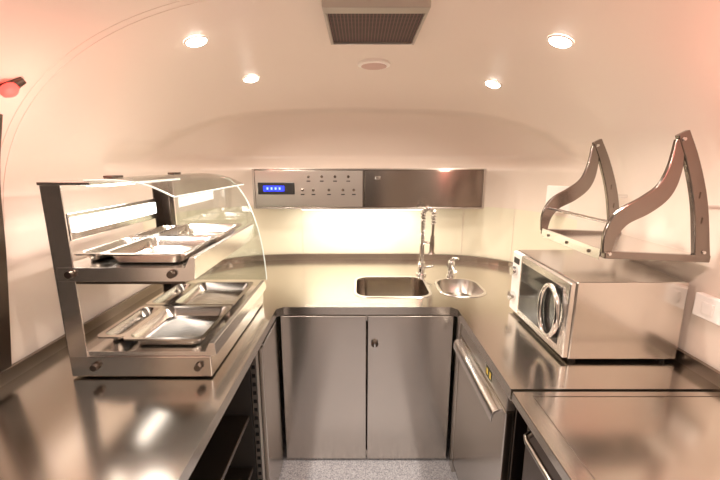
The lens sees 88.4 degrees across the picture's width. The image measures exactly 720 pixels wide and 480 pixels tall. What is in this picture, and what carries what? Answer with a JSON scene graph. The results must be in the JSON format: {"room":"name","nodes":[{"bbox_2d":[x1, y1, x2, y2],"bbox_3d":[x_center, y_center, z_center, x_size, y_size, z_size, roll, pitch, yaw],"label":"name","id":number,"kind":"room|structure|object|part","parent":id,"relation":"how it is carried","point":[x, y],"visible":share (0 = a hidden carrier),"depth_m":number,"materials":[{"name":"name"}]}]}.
{"room":"food truck interior","nodes":[
{"label":"food truck interior","id":0,"kind":"room"},
{"bbox_2d":[7,222,149,363],"bbox_3d":[-1.168,0.903,0.322,0.004,1.300,3.664,0,12,0],"label":"wall","id":1,"kind":"structure","parent":0,"point":[36,321],"depth_m":1.37,"materials":[{"name":"paint"}]},
{"bbox_2d":[0,114,11,372],"bbox_3d":[-1.105,0.102,0.757,0.124,0.792,0.842,0,12,0],"label":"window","id":2,"kind":"structure","parent":1,"relation":"in","point":[5,337],"depth_m":1.17,"materials":[{"name":"grey glass"}]},
{"bbox_2d":[1,0,183,148],"bbox_3d":[-0.708,-0.379,1.116,0.918,0.697,0.002,0,12,0],"label":"trim","id":3,"kind":"structure","parent":1,"relation":"attached to","point":[181,0],"depth_m":1.08,"materials":[{"name":"paint"}]},
{"bbox_2d":[3,0,206,223],"bbox_3d":[-0.708,-0.386,1.145,0.918,0.697,0.002,0,12,0],"label":"trim","id":4,"kind":"structure","parent":1,"relation":"attached to","point":[204,0],"depth_m":1.12,"materials":[{"name":"paint"}]},
{"bbox_2d":[0,0,719,256],"bbox_3d":[0.000,-0.203,0.487,2.340,0.800,4.436,0,12,0],"label":"ceiling","id":5,"kind":"structure","parent":0,"point":[636,75],"depth_m":1.49,"materials":[{"name":"paint"}]},
{"bbox_2d":[0,77,25,97],"bbox_3d":[-0.969,-0.427,1.029,0.068,0.060,0.046,-11,16,-44],"label":"marker lamp","id":6,"kind":"object","parent":5,"relation":"attached to","point":[9,89],"visible":1,"depth_m":1.02,"materials":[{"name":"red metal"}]},
{"bbox_2d":[184,35,208,46],"bbox_3d":[-0.590,-0.715,1.332,0.084,0.029,0.088,-1,12,-5],"label":"recessed light","id":7,"kind":"object","parent":5,"relation":"in","point":[194,41],"visible":1,"depth_m":1.32,"materials":[{"name":"white"}]},
{"bbox_2d":[242,75,259,82],"bbox_3d":[-0.560,-0.828,1.901,0.084,0.028,0.088,4,13,20],"label":"recessed light","id":8,"kind":"object","parent":5,"relation":"in","point":[250,78],"visible":1,"depth_m":1.89,"materials":[{"name":"white"}]},
{"bbox_2d":[252,168,486,208],"bbox_3d":[0.058,-0.347,2.471,1.493,0.257,0.220,0,12,0],"label":"upper cabinet","id":9,"kind":"object","parent":5,"relation":"attached to","point":[273,188],"visible":1,"depth_m":2.38,"materials":[{"name":"silver metal"}]},
{"bbox_3d":[-0.329,-0.330,2.384,0.689,0.231,0.010,0,12,0],"label":"control panel","id":10,"kind":"part","parent":9,"relation":"part of","materials":[{"name":"silver metal"}]},
{"bbox_2d":[300,209,423,209],"bbox_3d":[0.015,-0.216,2.509,0.830,0.017,0.080,0,12,0],"label":"light","id":11,"kind":"object","parent":9,"relation":"attached to","point":[300,209],"visible":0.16,"depth_m":2.47,"materials":[{"name":"white plastic"}]},
{"bbox_3d":[0.409,-0.330,2.386,0.758,0.231,0.010,0,12,0],"label":"flap door","id":12,"kind":"part","parent":9,"relation":"part of","materials":[{"name":"silver metal"}]},
{"bbox_2d":[358,58,389,69],"bbox_3d":[0.070,-0.880,1.860,0.164,0.018,0.164,0,12,0],"label":"ceiling speaker","id":13,"kind":"object","parent":5,"relation":"attached to","point":[373,63],"visible":0.99,"depth_m":1.82,"materials":[{"name":"paint"}]},
{"bbox_2d":[361,63,386,69],"bbox_3d":[0.070,-0.873,1.861,0.128,0.002,0.128,0,12,0],"label":"speaker grille","id":14,"kind":"object","parent":13,"relation":"attached to","point":[369,66],"depth_m":1.86,"materials":[{"name":"fabric"}]},
{"bbox_2d":[322,0,430,44],"bbox_3d":[0.050,-0.769,1.306,0.334,0.045,0.370,0,12,0],"label":"ceiling vent","id":15,"kind":"object","parent":5,"relation":"in","point":[348,22],"visible":1,"depth_m":1.26,"materials":[{"name":"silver metal"}]},
{"bbox_2d":[484,80,501,87],"bbox_3d":[0.675,-0.792,1.878,0.082,0.033,0.088,-5,13,-21],"label":"recessed light","id":16,"kind":"object","parent":5,"relation":"in","point":[491,83],"visible":1,"depth_m":1.87,"materials":[{"name":"white"}]},
{"bbox_2d":[545,185,569,212],"bbox_3d":[1.120,-0.229,2.084,0.130,0.150,0.028,9,15,37],"label":"box","id":17,"kind":"object","parent":5,"relation":"attached to","point":[551,190],"visible":0.33,"depth_m":2.08,"materials":[{"name":"paint"}]},
{"bbox_2d":[547,34,573,47],"bbox_3d":[0.675,-0.668,1.245,0.082,0.034,0.088,1,12,5],"label":"recessed light","id":18,"kind":"object","parent":5,"relation":"in","point":[561,41],"visible":1,"depth_m":1.23,"materials":[{"name":"paint"}]},
{"bbox_2d":[540,130,719,262],"bbox_3d":[0.969,-0.174,1.381,0.362,0.419,0.444,0,12,0],"label":"wall shelf","id":19,"kind":"object","parent":5,"relation":"attached to","point":[609,243],"visible":1,"depth_m":1.21,"materials":[{"name":"silver metal"}]},
{"bbox_3d":[0.835,-0.092,1.401,0.012,0.012,0.404,0,12,0],"label":"guard rod","id":20,"kind":"part","parent":19,"relation":"part of","materials":[{"name":"silver metal"}]},
{"bbox_3d":[0.972,-0.031,1.628,0.348,0.038,0.020,0,12,0],"label":"bracket arm","id":21,"kind":"part","parent":19,"relation":"part of","materials":[{"name":"silver metal"}]},
{"bbox_3d":[0.970,0.007,1.421,0.351,0.037,0.396,0,12,0],"label":"shelf plate","id":22,"kind":"part","parent":19,"relation":"part of","materials":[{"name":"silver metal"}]},
{"bbox_3d":[0.972,0.054,1.217,0.348,0.038,0.020,0,12,0],"label":"bracket arm","id":23,"kind":"part","parent":19,"relation":"part of","materials":[{"name":"silver metal"}]},
{"bbox_2d":[143,206,576,370],"bbox_3d":[0.000,0.457,2.466,2.331,1.300,0.716,0,12,0],"label":"wall","id":24,"kind":"structure","parent":0,"point":[487,232],"depth_m":2.69,"materials":[{"name":"paint"}]},
{"bbox_2d":[0,253,719,387],"bbox_3d":[0.000,0.372,1.544,2.321,0.042,2.471,0,12,0],"label":"backsplash","id":25,"kind":"structure","parent":24,"relation":"attached to","point":[706,371],"depth_m":1.77,"materials":[{"name":"silver metal"}]},
{"bbox_2d":[510,210,514,259],"bbox_3d":[1.030,-0.034,2.497,0.003,0.350,0.003,0,12,0],"label":"trim","id":26,"kind":"structure","parent":24,"relation":"attached to","point":[514,210],"depth_m":2.50,"materials":[{"name":"paint"}]},
{"bbox_2d":[279,370,457,479],"bbox_3d":[0.000,1.476,0.833,2.440,0.030,4.470,0,12,0],"label":"floor","id":27,"kind":"structure","parent":0,"point":[292,469],"depth_m":1.98,"materials":[{"name":"plastic"}]},
{"bbox_2d":[188,352,265,479],"bbox_3d":[-0.765,0.975,1.061,0.670,0.858,1.180,0,12,0],"label":"open shelving unit","id":28,"kind":"object","parent":27,"relation":"on","point":[235,449],"visible":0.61,"depth_m":1.56,"materials":[{"name":"grey metal"}]},
{"bbox_3d":[-0.770,0.868,1.033,0.600,0.020,1.110,0,12,0],"label":"shelf","id":29,"kind":"part","parent":28,"relation":"part of","materials":[{"name":"grey metal"}]},
{"bbox_3d":[-0.770,1.122,1.086,0.600,0.020,1.110,0,12,0],"label":"shelf","id":30,"kind":"part","parent":28,"relation":"part of","materials":[{"name":"grey metal"}]},
{"bbox_3d":[-0.444,0.858,1.624,0.028,0.858,0.030,0,12,0],"label":"perforated rail","id":31,"kind":"part","parent":28,"relation":"part of","materials":[{"name":"silver metal"}]},
{"bbox_2d":[258,320,283,479],"bbox_3d":[-0.756,0.823,1.795,0.688,0.858,0.300,0,12,0],"label":"base cabinet","id":32,"kind":"object","parent":27,"relation":"on","point":[268,360],"visible":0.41,"depth_m":1.74,"materials":[{"name":"silver metal"}]},
{"bbox_3d":[-0.422,0.424,1.707,0.020,0.010,0.250,0,12,0],"label":"door pull","id":33,"kind":"part","parent":32,"relation":"part of","materials":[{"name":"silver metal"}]},
{"bbox_2d":[280,315,453,458],"bbox_3d":[0.035,0.722,2.279,0.880,0.858,0.732,0,12,0],"label":"base cabinet","id":34,"kind":"object","parent":27,"relation":"on","point":[352,391],"visible":0.84,"depth_m":1.94,"materials":[{"name":"silver metal"}]},
{"bbox_3d":[-0.185,0.789,1.954,0.434,0.836,0.020,0,12,0],"label":"door","id":35,"kind":"part","parent":34,"relation":"part of","materials":[{"name":"silver metal"}]},
{"bbox_2d":[0,259,719,479],"bbox_3d":[0.000,0.412,1.553,2.326,0.040,2.473,0,12,0],"label":"countertop","id":36,"kind":"structure","parent":34,"relation":"on","point":[56,424],"depth_m":1.20,"materials":[{"name":"silver metal"}]},
{"bbox_2d":[36,172,266,375],"bbox_3d":[-0.713,0.069,1.484,0.492,0.660,0.694,0,12,0],"label":"display","id":37,"kind":"object","parent":36,"relation":"on","point":[100,357],"visible":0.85,"depth_m":1.22,"materials":[{"name":"silver metal"}]},
{"bbox_3d":[-0.924,0.107,1.181,0.062,0.560,0.050,0,12,0],"label":"corner post","id":38,"kind":"part","parent":37,"relation":"part of","materials":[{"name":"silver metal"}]},
{"bbox_3d":[-0.879,-0.235,1.427,0.159,0.010,0.678,0,12,0],"label":"canopy plate","id":39,"kind":"part","parent":37,"relation":"part of","materials":[{"name":"silver glass"}]},
{"bbox_2d":[74,237,144,260],"bbox_3d":[-0.877,0.032,1.324,0.100,0.033,0.280,0,12,0],"label":"pan","id":40,"kind":"object","parent":37,"relation":"in","point":[93,253],"visible":0.7,"depth_m":1.29,"materials":[{"name":"silver metal"}]},
{"bbox_2d":[86,182,132,186],"bbox_3d":[-0.845,-0.226,1.429,0.070,0.008,0.490,0,12,0],"label":"lamp","id":41,"kind":"object","parent":37,"relation":"on","point":[109,183],"depth_m":1.20,"materials":[{"name":"white plastic"}]},
{"bbox_2d":[65,199,156,240],"bbox_3d":[-0.947,-0.094,1.456,0.008,0.090,0.520,0,12,0],"label":"lamp","id":42,"kind":"object","parent":37,"relation":"attached to","point":[81,224],"depth_m":1.38,"materials":[{"name":"white plastic"}]},
{"bbox_2d":[97,305,164,340],"bbox_3d":[-0.842,0.313,1.383,0.100,0.033,0.280,0,12,0],"label":"pan","id":43,"kind":"object","parent":37,"relation":"on","point":[117,331],"visible":0.89,"depth_m":1.38,"materials":[{"name":"silver metal"}]},
{"bbox_2d":[129,225,179,236],"bbox_3d":[-0.877,-0.027,1.608,0.100,0.033,0.280,0,12,0],"label":"pan","id":44,"kind":"object","parent":37,"relation":"in","point":[150,232],"visible":0.51,"depth_m":1.62,"materials":[{"name":"silver metal"}]},
{"bbox_2d":[56,224,253,281],"bbox_3d":[-0.728,0.026,1.470,0.435,0.078,0.652,0,12,0],"label":"shelf","id":45,"kind":"object","parent":37,"relation":"on","point":[83,270],"depth_m":1.16,"materials":[{"name":"silver metal"}]},
{"bbox_2d":[100,236,217,262],"bbox_3d":[-0.686,0.033,1.304,0.272,0.039,0.297,0,12,0],"label":"pan","id":46,"kind":"object","parent":37,"relation":"in","point":[150,249],"visible":1,"depth_m":1.32,"materials":[{"name":"silver metal"}]},
{"bbox_3d":[-0.925,-0.018,1.779,0.060,0.560,0.070,0,12,0],"label":"corner post","id":47,"kind":"part","parent":37,"relation":"part of","materials":[{"name":"grey metal"}]},
{"bbox_2d":[146,283,194,305],"bbox_3d":[-0.842,0.254,1.667,0.100,0.033,0.280,0,12,0],"label":"pan","id":48,"kind":"object","parent":37,"relation":"on","point":[164,299],"visible":0.77,"depth_m":1.68,"materials":[{"name":"silver metal"}]},
{"bbox_2d":[88,280,265,355],"bbox_3d":[-0.683,0.292,1.537,0.423,0.045,0.662,0,12,0],"label":"tray","id":49,"kind":"object","parent":37,"relation":"on","point":[212,344],"depth_m":1.26,"materials":[{"name":"silver metal"}]},
{"bbox_2d":[123,305,231,344],"bbox_3d":[-0.650,0.314,1.363,0.272,0.039,0.297,0,12,0],"label":"pan","id":50,"kind":"object","parent":37,"relation":"on","point":[172,324],"visible":1,"depth_m":1.38,"materials":[{"name":"silver metal"}]},
{"bbox_2d":[153,223,241,242],"bbox_3d":[-0.686,-0.028,1.600,0.272,0.039,0.297,0,12,0],"label":"pan","id":51,"kind":"object","parent":37,"relation":"in","point":[221,230],"visible":0.78,"depth_m":1.70,"materials":[{"name":"silver metal"}]},
{"bbox_2d":[170,282,252,306],"bbox_3d":[-0.650,0.252,1.661,0.272,0.039,0.297,0,12,0],"label":"pan","id":52,"kind":"object","parent":37,"relation":"on","point":[201,293],"visible":0.85,"depth_m":1.72,"materials":[{"name":"silver metal"}]},
{"bbox_2d":[353,276,431,329],"bbox_3d":[0.180,0.371,2.166,0.435,0.216,0.375,0,12,0],"label":"sink","id":53,"kind":"object","parent":36,"relation":"in","point":[365,286],"visible":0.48,"depth_m":2.31,"materials":[{"name":"silver metal"}]},
{"bbox_2d":[416,205,436,275],"bbox_3d":[0.378,0.012,2.276,0.165,0.450,0.115,-11,16,-43],"label":"spring faucet","id":54,"kind":"object","parent":36,"relation":"on","point":[421,264],"visible":1,"depth_m":2.29,"materials":[{"name":"silver metal"}]},
{"bbox_2d":[416,261,425,275],"bbox_3d":[0.390,0.181,2.356,0.067,0.085,0.067,0,12,0],"label":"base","id":55,"kind":"object","parent":54,"relation":"attached to","point":[421,272],"depth_m":2.34,"materials":[{"name":"silver metal"}]},
{"bbox_2d":[446,257,458,276],"bbox_3d":[0.581,0.174,2.291,0.071,0.127,0.144,0,12,0],"label":"mixer tap","id":56,"kind":"object","parent":36,"relation":"on","point":[451,269],"visible":1,"depth_m":2.31,"materials":[{"name":"silver metal"}]},
{"bbox_3d":[0.573,0.172,2.275,0.026,0.040,0.113,0,12,2],"label":"spout","id":57,"kind":"part","parent":56,"relation":"part of","materials":[{"name":"silver metal"}]},
{"bbox_2d":[434,278,486,296],"bbox_3d":[0.572,0.310,2.138,0.265,0.086,0.330,0,12,0],"label":"sink","id":58,"kind":"object","parent":36,"relation":"in","point":[455,287],"visible":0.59,"depth_m":2.25,"materials":[{"name":"silver metal"}]},
{"bbox_2d":[507,250,688,359],"bbox_3d":[0.914,0.242,1.536,0.431,0.300,0.490,0,12,0],"label":"microwave oven","id":59,"kind":"object","parent":36,"relation":"on","point":[583,306],"visible":1,"depth_m":1.31,"materials":[{"name":"silver metal"}]},
{"bbox_3d":[0.714,0.263,1.744,0.022,0.044,0.044,0,12,0],"label":"control knob","id":60,"kind":"part","parent":59,"relation":"part of","materials":[{"name":"silver metal"}]},
{"bbox_3d":[0.714,0.143,1.719,0.022,0.044,0.044,0,12,0],"label":"control knob","id":61,"kind":"part","parent":59,"relation":"part of","materials":[{"name":"silver metal"}]},
{"bbox_3d":[0.735,0.196,1.730,0.019,0.280,0.088,0,12,0],"label":"control panel","id":62,"kind":"part","parent":59,"relation":"part of","materials":[{"name":"white plastic"}]},
{"bbox_3d":[0.075,0.528,1.881,0.036,0.036,0.016,0,12,0],"label":"lock knob","id":63,"kind":"part","parent":34,"relation":"part of","materials":[{"name":"grey metal"}]},
{"bbox_3d":[0.255,0.789,1.954,0.434,0.836,0.020,0,12,0],"label":"door","id":64,"kind":"part","parent":34,"relation":"part of","materials":[{"name":"silver metal"}]},
{"bbox_2d":[449,317,527,479],"bbox_3d":[0.764,0.861,1.617,0.631,0.856,0.635,0,12,0],"label":"dishwasher","id":65,"kind":"object","parent":27,"relation":"on","point":[488,430],"visible":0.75,"depth_m":1.48,"materials":[{"name":"grey metal"}]},
{"bbox_3d":[0.503,0.484,1.508,0.029,0.065,0.565,0,12,0],"label":"control panel","id":66,"kind":"part","parent":65,"relation":"part of","materials":[{"name":"silver metal"}]},
{"bbox_2d":[512,392,719,479],"bbox_3d":[0.819,1.000,0.841,0.682,0.900,0.840,0,12,0],"label":"refrigerator","id":67,"kind":"object","parent":27,"relation":"on","point":[569,435],"visible":1,"depth_m":0.99,"materials":[{"name":"grey metal"}]},
{"bbox_2d":[576,220,719,370],"bbox_3d":[1.168,0.903,0.322,0.004,1.300,3.664,0,12,0],"label":"wall","id":68,"kind":"structure","parent":0,"point":[699,337],"depth_m":1.29,"materials":[{"name":"paint"}]},
{"bbox_2d":[692,292,719,325],"bbox_3d":[1.155,0.226,1.222,0.029,0.080,0.100,0,12,0],"label":"switch box","id":69,"kind":"object","parent":68,"relation":"attached to","point":[706,306],"visible":1,"depth_m":1.22,"materials":[{"name":"white plastic"}]}
]}

